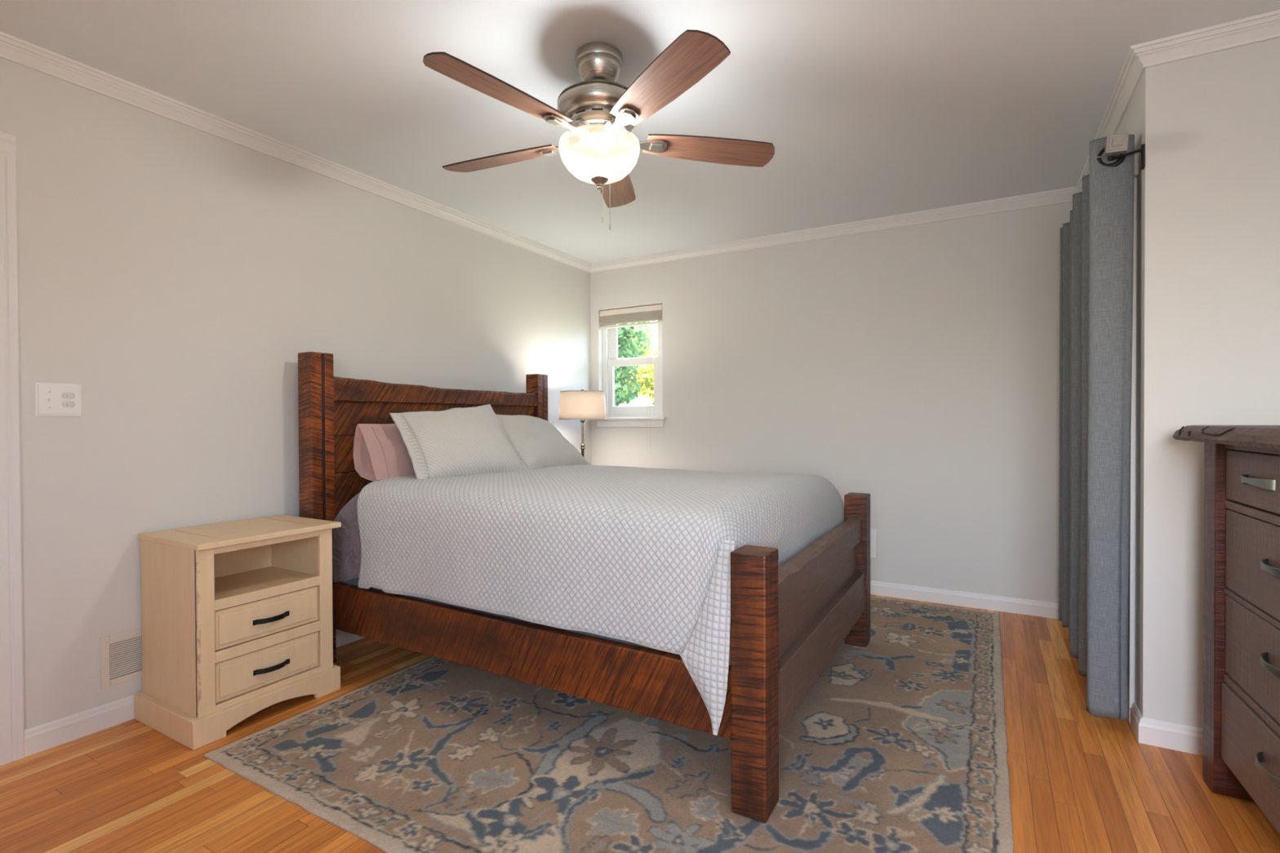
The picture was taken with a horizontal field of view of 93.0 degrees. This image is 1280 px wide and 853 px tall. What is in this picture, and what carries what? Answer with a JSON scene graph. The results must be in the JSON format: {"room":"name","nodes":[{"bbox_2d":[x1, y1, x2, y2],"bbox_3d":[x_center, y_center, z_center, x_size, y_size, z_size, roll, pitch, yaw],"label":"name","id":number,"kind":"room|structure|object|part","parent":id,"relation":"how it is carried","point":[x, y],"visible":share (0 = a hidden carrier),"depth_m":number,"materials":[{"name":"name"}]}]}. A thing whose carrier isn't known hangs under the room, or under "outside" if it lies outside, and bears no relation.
{"room":"bedroom","nodes":[
{"label":"bedroom","id":0,"kind":"room"},
{"bbox_2d":[0,57,591,729],"bbox_3d":[-1.842,-0.093,2.730,0.150,2.440,5.510,0,1,30],"label":"wall","id":1,"kind":"structure","parent":0,"point":[177,274],"depth_m":2.51,"materials":[{"name":"white paint"}]},
{"bbox_2d":[0,130,24,765],"bbox_3d":[-2.435,0.078,1.651,0.194,2.124,1.053,0,1,30],"label":"door","id":2,"kind":"structure","parent":1,"relation":"in","point":[11,658],"depth_m":2.05,"materials":[{"name":"white paint"}]},
{"bbox_2d":[34,382,81,416],"bbox_3d":[-2.068,-0.095,2.166,0.018,0.117,0.125,0,1,30],"label":"light switch","id":3,"kind":"object","parent":1,"relation":"attached to","point":[51,399],"visible":1,"depth_m":2.17,"materials":[{"name":"white plastic"}]},
{"bbox_2d":[99,627,142,688],"bbox_3d":[-1.954,0.885,2.377,0.010,0.194,0.245,0,1,30],"label":"air vent","id":4,"kind":"object","parent":1,"relation":"in","point":[121,653],"visible":0.62,"depth_m":2.32,"materials":[{"name":"beige metal"}]},
{"bbox_2d":[24,629,364,756],"bbox_3d":[-1.258,1.071,3.590,0.014,0.088,3.461,0,1,30],"label":"baseboard","id":5,"kind":"structure","parent":1,"relation":"attached to","point":[37,739],"depth_m":2.22,"materials":[{"name":"white paint"}]},
{"bbox_2d":[0,31,591,273],"bbox_3d":[-1.760,-1.280,2.668,0.050,0.066,5.510,0,1,30],"label":"trim","id":6,"kind":"structure","parent":1,"relation":"attached to","point":[13,49],"depth_m":2.65,"materials":[{"name":"white paint"}]},
{"bbox_2d":[558,389,606,457],"bbox_3d":[-0.416,0.415,4.428,0.348,1.376,0.348,0,1,30],"label":"table lamp","id":7,"kind":"object","parent":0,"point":[582,405],"visible":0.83,"depth_m":4.28,"materials":[{"name":"beige fabric"}]},
{"bbox_3d":[-0.418,-0.151,4.423,0.342,0.205,0.342,0,1,30],"label":"lamp shade","id":8,"kind":"part","parent":7,"relation":"part of","materials":[{"name":"fabric"}]},
{"bbox_3d":[-0.419,-0.253,4.421,0.324,0.006,0.324,0,1,30],"label":"shade trim","id":9,"kind":"part","parent":7,"relation":"part of","materials":[{"name":"white fabric"}]},
{"bbox_3d":[-0.418,-0.051,4.423,0.348,0.006,0.348,0,1,30],"label":"shade trim","id":10,"kind":"part","parent":7,"relation":"part of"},
{"bbox_2d":[0,0,1279,263],"bbox_3d":[-0.021,-1.370,1.671,4.360,0.120,5.810,0,1,30],"label":"ceiling","id":11,"kind":"structure","parent":0,"point":[868,109],"depth_m":2.36,"materials":[{"name":"white paint"}]},
{"bbox_2d":[422,29,774,230],"bbox_3d":[-0.183,-1.006,2.154,1.257,0.617,1.266,0,1,30],"label":"ceiling fan","id":12,"kind":"object","parent":11,"relation":"hanging from","point":[599,113],"visible":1,"depth_m":2.06,"materials":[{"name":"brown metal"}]},
{"bbox_3d":[-0.419,-1.016,1.845,0.141,0.006,0.497,16,11,40],"label":"blade","id":13,"kind":"part","parent":12,"relation":"part of","materials":[{"name":"brown wood"}]},
{"bbox_3d":[-0.526,-1.021,2.322,0.497,0.006,0.141,0,13,23],"label":"blade","id":14,"kind":"part","parent":12,"relation":"part of","materials":[{"name":"brown wood"}]},
{"bbox_3d":[-0.107,-0.784,2.162,0.005,0.172,0.005,0,1,7],"label":"pull chain","id":15,"kind":"part","parent":12,"relation":"part of","materials":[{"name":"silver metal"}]},
{"bbox_3d":[-0.105,-1.025,2.572,0.141,0.006,0.497,-12,-1,5],"label":"blade","id":16,"kind":"part","parent":12,"relation":"part of","materials":[{"name":"brown wood"}]},
{"bbox_3d":[0.069,-1.018,1.799,0.141,0.006,0.497,13,-6,-30],"label":"blade","id":17,"kind":"part","parent":12,"relation":"part of","materials":[{"name":"brown wood"}]},
{"bbox_3d":[0.262,-1.023,2.249,0.497,0.006,0.141,0,-11,-13],"label":"blade","id":18,"kind":"part","parent":12,"relation":"part of","materials":[{"name":"brown wood"}]},
{"bbox_2d":[0,594,1279,852],"bbox_3d":[-0.010,1.190,1.697,4.360,0.120,5.810,0,1,30],"label":"floor","id":19,"kind":"structure","parent":0,"point":[1080,781],"depth_m":1.89,"materials":[{"name":"brown wood"}]},
{"bbox_2d":[133,514,341,750],"bbox_3d":[-1.618,0.770,2.477,0.462,0.716,0.566,0,1,30],"label":"nightstand","id":20,"kind":"object","parent":19,"relation":"on","point":[237,615],"visible":1,"depth_m":2.32,"materials":[{"name":"beige paint"}]},
{"bbox_3d":[-1.448,0.735,2.379,0.020,0.600,0.510,0,1,30],"label":"frame","id":21,"kind":"part","parent":20,"relation":"part of","materials":[{"name":"beige paint"}]},
{"bbox_3d":[-1.573,0.742,2.451,0.290,0.142,0.390,0,1,30],"label":"drawer","id":22,"kind":"part","parent":20,"relation":"part of","materials":[{"name":"beige paint"}]},
{"bbox_3d":[-1.573,0.934,2.453,0.290,0.144,0.390,0,1,30],"label":"drawer","id":23,"kind":"part","parent":20,"relation":"part of","materials":[{"name":"beige paint"}]},
{"bbox_3d":[-1.444,0.742,2.378,0.011,0.110,0.370,0,1,30],"label":"raised panel","id":24,"kind":"part","parent":20,"relation":"part of","materials":[{"name":"beige paint"}]},
{"bbox_3d":[-1.444,0.934,2.380,0.011,0.112,0.370,0,1,30],"label":"raised panel","id":25,"kind":"part","parent":20,"relation":"part of","materials":[{"name":"beige paint"}]},
{"bbox_3d":[-1.428,0.939,2.368,0.024,0.019,0.138,0,1,30],"label":"handle","id":26,"kind":"part","parent":20,"relation":"part of","materials":[{"name":"black metal"}]},
{"bbox_3d":[-1.429,0.747,2.366,0.024,0.019,0.138,0,1,30],"label":"handle","id":27,"kind":"part","parent":20,"relation":"part of","materials":[{"name":"black metal"}]},
{"bbox_2d":[297,351,870,822],"bbox_3d":[-0.191,0.383,3.003,2.257,1.468,1.712,0,1,30],"label":"bed","id":28,"kind":"object","parent":19,"relation":"on","point":[788,620],"visible":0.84,"depth_m":2.24,"materials":[{"name":"brown wood"}]},
{"bbox_3d":[-1.520,0.390,2.863,0.105,1.468,0.112,0,1,30],"label":"post","id":29,"kind":"part","parent":28,"relation":"part of","materials":[{"name":"brown wood"}]},
{"bbox_3d":[-1.108,-0.192,3.538,0.071,0.118,1.484,0,1,30],"label":"headboard rail","id":30,"kind":"part","parent":28,"relation":"part of","materials":[{"name":"brown wood"}]},
{"bbox_3d":[-0.596,0.819,2.315,2.048,0.202,0.045,0,1,30],"label":"rail","id":31,"kind":"part","parent":28,"relation":"part of","materials":[{"name":"brown wood"}]},
{"bbox_2d":[340,577,730,666],"bbox_3d":[-0.189,0.694,2.967,2.047,0.212,1.467,0,1,30],"label":"box spring","id":32,"kind":"object","parent":28,"relation":"on","point":[354,581],"visible":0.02,"depth_m":2.31,"materials":[{"name":"fabric"}]},
{"bbox_3d":[-0.714,0.373,4.238,0.105,1.468,0.112,0,1,30],"label":"post","id":33,"kind":"part","parent":28,"relation":"part of","materials":[{"name":"brown wood"}]},
{"bbox_3d":[0.336,0.737,1.777,0.107,0.755,0.121,0,1,30],"label":"post","id":34,"kind":"part","parent":28,"relation":"part of","materials":[{"name":"brown wood"}]},
{"bbox_3d":[0.720,0.653,2.433,0.024,0.172,1.403,0,1,30],"label":"footboard panel","id":35,"kind":"part","parent":28,"relation":"part of","materials":[{"name":"brown wood"}]},
{"bbox_3d":[0.724,0.514,2.429,0.058,0.115,1.403,0,1,30],"label":"footboard rail","id":36,"kind":"part","parent":28,"relation":"part of","materials":[{"name":"brown wood"}]},
{"bbox_3d":[0.730,0.827,2.429,0.070,0.189,1.403,0,1,30],"label":"footboard rail","id":37,"kind":"part","parent":28,"relation":"part of","materials":[{"name":"brown wood"}]},
{"bbox_3d":[1.105,0.720,3.089,0.107,0.755,0.118,0,1,30],"label":"post","id":38,"kind":"part","parent":28,"relation":"part of","materials":[{"name":"brown wood"}]},
{"bbox_2d":[203,595,1013,852],"bbox_3d":[0.305,1.111,2.823,2.395,0.011,3.075,0,1,30],"label":"area rug","id":39,"kind":"object","parent":19,"relation":"on","point":[899,744],"visible":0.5,"depth_m":2.02,"materials":[{"name":"fabric"}]},
{"bbox_2d":[1172,425,1279,833],"bbox_3d":[1.754,0.564,1.368,0.604,1.124,1.117,0,1,28],"label":"dresser","id":40,"kind":"object","parent":19,"relation":"on","point":[1241,726],"visible":1,"depth_m":1.70,"materials":[{"name":"brown wood"}]},
{"bbox_3d":[1.800,0.582,1.857,0.095,1.077,0.100,0,1,28],"label":"post","id":41,"kind":"part","parent":40,"relation":"part of","materials":[{"name":"brown wood"}]},
{"bbox_3d":[1.711,0.888,1.405,0.330,0.229,0.782,0,1,28],"label":"drawer","id":42,"kind":"part","parent":40,"relation":"part of","materials":[{"name":"brown wood"}]},
{"bbox_3d":[1.587,0.758,1.469,0.040,0.021,0.790,0,1,28],"label":"drawer rail","id":43,"kind":"part","parent":40,"relation":"part of","materials":[{"name":"brown wood"}]},
{"bbox_3d":[1.586,0.497,1.466,0.040,0.014,0.790,0,1,28],"label":"drawer rail","id":44,"kind":"part","parent":40,"relation":"part of","materials":[{"name":"brown wood"}]},
{"bbox_3d":[1.585,0.237,1.463,0.040,0.022,0.790,0,1,28],"label":"drawer rail","id":45,"kind":"part","parent":40,"relation":"part of","materials":[{"name":"brown wood"}]},
{"bbox_3d":[1.584,0.060,1.462,0.040,0.022,0.790,0,1,28],"label":"drawer rail","id":46,"kind":"part","parent":40,"relation":"part of","materials":[{"name":"brown wood"}]},
{"bbox_3d":[1.717,0.625,1.399,0.330,0.234,0.782,0,1,28],"label":"drawer","id":47,"kind":"part","parent":40,"relation":"part of","materials":[{"name":"brown wood"}]},
{"bbox_3d":[1.716,0.369,1.396,0.330,0.234,0.782,0,1,28],"label":"drawer","id":48,"kind":"part","parent":40,"relation":"part of","materials":[{"name":"brown wood"}]},
{"bbox_3d":[1.805,0.145,1.566,0.330,0.147,0.393,0,1,28],"label":"drawer","id":49,"kind":"part","parent":40,"relation":"part of","materials":[{"name":"brown wood"}]},
{"bbox_3d":[1.626,0.147,1.610,0.033,0.028,0.164,0,1,28],"label":"handle","id":50,"kind":"part","parent":40,"relation":"part of","materials":[{"name":"grey metal"}]},
{"bbox_3d":[1.563,0.857,1.509,0.033,0.028,0.164,0,1,28],"label":"handle","id":51,"kind":"part","parent":40,"relation":"part of","materials":[{"name":"grey metal"}]},
{"bbox_3d":[1.569,0.597,1.502,0.033,0.028,0.164,0,1,28],"label":"handle","id":52,"kind":"part","parent":40,"relation":"part of","materials":[{"name":"grey metal"}]},
{"bbox_3d":[1.568,0.355,1.500,0.033,0.028,0.164,0,1,28],"label":"handle","id":53,"kind":"part","parent":40,"relation":"part of","materials":[{"name":"grey metal"}]},
{"bbox_2d":[590,201,1072,603],"bbox_3d":[1.390,-0.121,4.140,4.360,2.440,0.150,0,1,30],"label":"wall","id":54,"kind":"structure","parent":0,"point":[915,369],"depth_m":3.91,"materials":[{"name":"white paint"}]},
{"bbox_2d":[594,320,666,426],"bbox_3d":[-0.054,-0.480,4.944,0.657,0.967,0.182,0,1,30],"label":"window","id":55,"kind":"structure","parent":54,"relation":"in","point":[637,415],"depth_m":4.97,"materials":[{"name":"white paint"}]},
{"bbox_2d":[600,304,662,412],"bbox_3d":[-0.078,-0.380,4.901,0.583,1.154,0.088,0,1,30],"label":"window blind","id":56,"kind":"object","parent":55,"relation":"attached to","point":[648,313],"visible":0.91,"depth_m":4.88,"materials":[{"name":"beige fabric"}]},
{"bbox_3d":[-0.070,-0.820,4.913,0.579,0.017,0.044,0,1,30],"label":"rail","id":57,"kind":"part","parent":56,"relation":"part of","materials":[{"name":"beige"}]},
{"bbox_3d":[0.064,-0.357,4.791,0.002,1.110,0.038,0,1,30],"label":"pull cord","id":58,"kind":"part","parent":56,"relation":"part of","materials":[{"name":"white fabric"}]},
{"bbox_3d":[0.085,-0.367,4.778,0.002,1.090,0.038,0,1,30],"label":"pull cord","id":59,"kind":"part","parent":56,"relation":"part of","materials":[{"name":"white fabric"}]},
{"bbox_3d":[-0.038,-0.324,4.971,0.527,0.470,0.038,0,1,30],"label":"sash","id":60,"kind":"part","parent":55,"relation":"part of","materials":[{"name":"white paint"}]},
{"bbox_3d":[-0.019,-0.734,5.003,0.527,0.420,0.024,0,1,30],"label":"sash","id":61,"kind":"part","parent":55,"relation":"part of","materials":[{"name":"white paint"}]},
{"bbox_2d":[591,186,1080,273],"bbox_3d":[1.031,-1.307,4.216,3.358,0.066,0.050,0,1,30],"label":"trim","id":62,"kind":"structure","parent":54,"relation":"attached to","point":[1062,195],"depth_m":3.99,"materials":[{"name":"white paint"}]},
{"bbox_2d":[870,528,876,558],"bbox_3d":[1.513,0.765,3.989,0.076,0.190,0.009,0,1,30],"label":"wall plate","id":63,"kind":"object","parent":54,"relation":"attached to","point":[873,531],"visible":0.56,"depth_m":3.98,"materials":[{"name":"white plastic"}]},
{"bbox_2d":[870,533,873,541],"bbox_3d":[1.511,0.728,3.987,0.035,0.045,0.003,0,1,30],"label":"socket","id":64,"kind":"object","parent":63,"relation":"attached to","point":[871,535],"depth_m":3.98,"materials":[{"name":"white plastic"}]},
{"bbox_2d":[870,546,873,553],"bbox_3d":[1.511,0.808,3.987,0.035,0.045,0.003,0,1,30],"label":"socket","id":65,"kind":"object","parent":63,"relation":"attached to","point":[871,547],"depth_m":3.98,"materials":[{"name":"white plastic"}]},
{"bbox_2d":[870,580,1058,618],"bbox_3d":[1.050,1.055,4.255,3.358,0.088,0.014,0,1,30],"label":"baseboard","id":66,"kind":"structure","parent":54,"relation":"attached to","point":[986,602],"depth_m":3.71,"materials":[{"name":"white paint"}]},
{"bbox_2d":[1115,84,1138,703],"bbox_3d":[2.216,-0.111,2.799,0.110,2.440,1.358,0,1,30],"label":"wall","id":67,"kind":"structure","parent":0,"point":[1130,122],"depth_m":2.26,"materials":[{"name":"white paint"}]},
{"bbox_2d":[1076,46,1145,191],"bbox_3d":[2.102,-1.297,2.757,0.050,0.066,1.518,0,1,30],"label":"trim","id":68,"kind":"structure","parent":67,"relation":"attached to","point":[1132,70],"depth_m":2.39,"materials":[{"name":"white paint"}]},
{"bbox_2d":[1104,132,1145,169],"bbox_3d":[2.043,-0.968,2.730,0.124,0.102,1.530,0,1,30],"label":"curtain rod","id":69,"kind":"object","parent":67,"relation":"attached to","point":[1117,144],"visible":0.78,"depth_m":2.10,"materials":[{"name":"grey metal"}]},
{"bbox_2d":[1058,133,1134,719],"bbox_3d":[2.018,0.003,2.731,0.149,2.120,1.243,0,1,30],"label":"curtain","id":70,"kind":"object","parent":69,"relation":"hanging from","point":[1096,246],"visible":0.98,"depth_m":2.22,"materials":[{"name":"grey fabric"}]},
{"bbox_2d":[1127,154,1138,724],"bbox_3d":[2.174,0.052,2.787,0.090,2.115,1.305,0,1,30],"label":"door","id":71,"kind":"structure","parent":67,"relation":"in","point":[1131,597],"depth_m":2.27,"materials":[{"name":"white paint"}]},
{"bbox_2d":[1130,702,1142,742],"bbox_3d":[1.804,1.073,2.207,0.014,0.088,0.142,0,1,30],"label":"baseboard","id":72,"kind":"structure","parent":67,"relation":"attached to","point":[1135,715],"depth_m":2.21,"materials":[{"name":"white paint"}]},
{"bbox_2d":[1136,37,1279,728],"bbox_3d":[2.108,-0.102,2.015,0.702,2.440,0.110,0,1,30],"label":"wall","id":73,"kind":"structure","parent":0,"point":[1209,197],"depth_m":2.08,"materials":[{"name":"white paint"}]},
{"bbox_2d":[1138,717,1202,755],"bbox_3d":[2.076,1.074,1.977,0.716,0.088,0.014,0,1,30],"label":"baseboard","id":74,"kind":"structure","parent":73,"relation":"attached to","point":[1171,735],"depth_m":2.11,"materials":[{"name":"white paint"}]},
{"bbox_2d":[1130,9,1279,67],"bbox_3d":[2.042,-1.288,1.946,0.752,0.066,0.050,0,1,30],"label":"trim","id":75,"kind":"structure","parent":73,"relation":"attached to","point":[1265,26],"depth_m":2.02,"materials":[{"name":"white paint"}]},
{"label":"outside","id":76,"kind":"structure","parent":0,"visible":0},
{"bbox_3d":[3.459,1.352,20.143,38.000,0.150,29.630,0,1,30],"label":"ground","id":77,"kind":"structure","parent":76,"visible":0},
{"bbox_2d":[614,321,653,406],"bbox_3d":[-0.776,-1.498,12.186,2.056,5.757,2.034,0,1,30],"label":"tree","id":78,"kind":"object","parent":77,"relation":"on","point":[624,352],"visible":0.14,"depth_m":12.00,"materials":[{"name":"green plant"}]},
{"bbox_2d":[615,345,657,404],"bbox_3d":[0.096,-0.320,15.144,2.299,3.340,2.282,0,1,30],"label":"tree","id":79,"kind":"object","parent":77,"relation":"on","point":[642,379],"visible":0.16,"depth_m":14.54,"materials":[{"name":"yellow plant"}]},
{"bbox_2d":[618,394,653,406],"bbox_3d":[-0.097,0.399,11.125,1.058,1.976,1.013,0,1,30],"label":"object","id":80,"kind":"structure","parent":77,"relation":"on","point":[638,402],"depth_m":10.94,"materials":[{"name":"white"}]},
{"bbox_2d":[619,322,653,377],"bbox_3d":[-0.947,-1.348,21.264,3.901,5.273,4.252,0,1,26],"label":"tree","id":81,"kind":"object","parent":77,"relation":"on","point":[648,347],"visible":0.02,"depth_m":20.82,"materials":[{"name":"green plant"}]},
{"bbox_3d":[-0.211,0.435,2.974,2.022,0.300,1.410,0,1,30],"label":"mattress","id":82,"kind":"object","parent":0,"visible":0},
{"bbox_2d":[332,492,360,582],"bbox_3d":[-0.824,0.471,3.334,0.586,0.476,1.553,0,1,30],"label":"sheet","id":83,"kind":"object","parent":82,"relation":"on","point":[346,544],"visible":0.13,"depth_m":2.77,"materials":[{"name":"fabric"}]},
{"bbox_2d":[353,423,415,480],"bbox_3d":[-1.121,0.118,3.159,0.176,0.271,0.703,0,1,30],"label":"pillow","id":84,"kind":"object","parent":83,"relation":"on","point":[380,452],"visible":0.35,"depth_m":2.90,"materials":[{"name":"pink fabric"}]},
{"bbox_2d":[356,464,844,735],"bbox_3d":[-0.132,0.558,2.907,1.838,0.660,1.626,0,1,30],"label":"quilt","id":85,"kind":"object","parent":82,"relation":"on","point":[641,556],"visible":0.89,"depth_m":2.19,"materials":[{"name":"white fabric"}]},
{"bbox_2d":[389,404,528,479],"bbox_3d":[-0.891,0.070,3.080,0.283,0.381,0.642,0,1,42],"label":"pillow","id":86,"kind":"object","parent":85,"relation":"on","point":[458,442],"visible":0.97,"depth_m":2.98,"materials":[{"name":"white fabric"}]},
{"bbox_2d":[496,414,591,469],"bbox_3d":[-0.610,0.084,3.614,0.356,0.337,0.665,0,1,30],"label":"pillow","id":87,"kind":"object","parent":85,"relation":"on","point":[537,442],"visible":0.72,"depth_m":3.49,"materials":[{"name":"white fabric"}]}
]}

